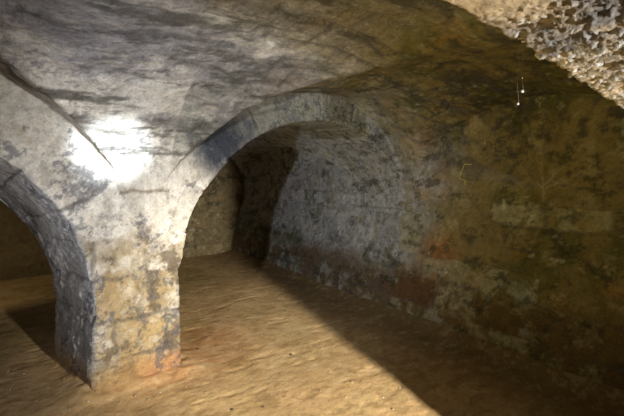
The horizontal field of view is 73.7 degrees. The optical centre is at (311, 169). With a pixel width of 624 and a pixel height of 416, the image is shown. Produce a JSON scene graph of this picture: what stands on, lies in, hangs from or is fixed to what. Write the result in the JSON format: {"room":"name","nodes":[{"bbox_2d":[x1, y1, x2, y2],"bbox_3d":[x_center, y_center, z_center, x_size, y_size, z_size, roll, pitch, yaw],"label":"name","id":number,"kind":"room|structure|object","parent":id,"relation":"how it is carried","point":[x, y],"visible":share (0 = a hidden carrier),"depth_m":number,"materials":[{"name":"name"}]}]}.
{"room":"vaulted stone cellar","nodes":[
{"label":"vaulted stone cellar","id":0,"kind":"room"},
{"bbox_2d":[0,157,245,280],"bbox_3d":[-3.672,0.435,5.937,5.980,2.461,0.161,0,0,-36],"label":"wall","id":1,"kind":"structure","parent":0,"point":[212,225],"depth_m":7.22,"materials":[{"name":"stone"}]},
{"bbox_2d":[0,0,623,188],"bbox_3d":[-1.773,-0.347,3.313,5.992,1.026,6.394,0,0,-36],"label":"ceiling","id":2,"kind":"structure","parent":0,"point":[142,80],"depth_m":2.78,"materials":[{"name":"stone"}]},
{"bbox_2d":[517,57,518,104],"bbox_3d":[0.743,-0.458,1.500,0.008,0.448,0.008,0,0,-36],"label":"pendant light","id":3,"kind":"object","parent":2,"relation":"hanging from","point":[518,57],"visible":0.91,"depth_m":1.50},
{"bbox_2d":[0,249,623,415],"bbox_3d":[-0.740,1.462,1.963,6.496,0.089,10.250,0,0,-36],"label":"floor","id":4,"kind":"structure","parent":0,"point":[439,370],"depth_m":3.17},
{"bbox_2d":[31,231,185,389],"bbox_3d":[-1.560,1.061,3.192,0.966,1.209,0.882,0,0,-36],"label":"stone pier","id":5,"kind":"object","parent":4,"relation":"on","point":[117,318],"visible":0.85,"depth_m":2.94,"materials":[{"name":"stone"}]},
{"bbox_2d":[145,92,395,234],"bbox_3d":[-0.386,-0.114,4.032,2.541,1.220,0.882,0,0,-36],"label":"stone arch","id":6,"kind":"object","parent":5,"relation":"on","point":[173,189],"visible":0.97,"depth_m":3.48,"materials":[{"name":"stone"}]},
{"bbox_2d":[233,150,623,389],"bbox_3d":[0.544,0.727,4.973,0.303,1.876,6.360,0,0,-36],"label":"wall","id":7,"kind":"structure","parent":0,"point":[535,272],"depth_m":3.77,"materials":[{"name":"stone"}]},
{"bbox_2d":[459,164,471,183],"bbox_3d":[1.445,0.041,3.918,0.026,0.202,0.141,0,0,-36],"label":"chalk mark","id":8,"kind":"object","parent":7,"relation":"attached to","point":[464,164],"visible":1,"depth_m":3.93,"materials":[{"name":"yellow"}]},
{"bbox_3d":[1.072,0.388,-0.755,6.092,2.554,3.588,0,0,-36],"label":"wall","id":9,"kind":"structure","parent":0,"visible":0},
{"bbox_2d":[444,0,623,108],"bbox_3d":[0.849,-0.150,0.559,1.860,1.110,1.196,0,0,-36],"label":"arch","id":10,"kind":"object","parent":9,"relation":"on","point":[585,38],"visible":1,"depth_m":0.89,"materials":[{"name":"beige stone"}]},
{"bbox_3d":[-4.037,0.417,1.743,0.766,2.495,6.481,0,0,-36],"label":"wall","id":11,"kind":"structure","parent":0,"visible":0},
{"bbox_2d":[0,73,146,242],"bbox_3d":[-2.743,-0.146,2.331,3.272,1.298,0.899,0,0,-36],"label":"stone arch","id":12,"kind":"object","parent":11,"relation":"attached to","point":[58,182],"visible":1,"depth_m":2.72,"materials":[{"name":"stone"}]}
]}

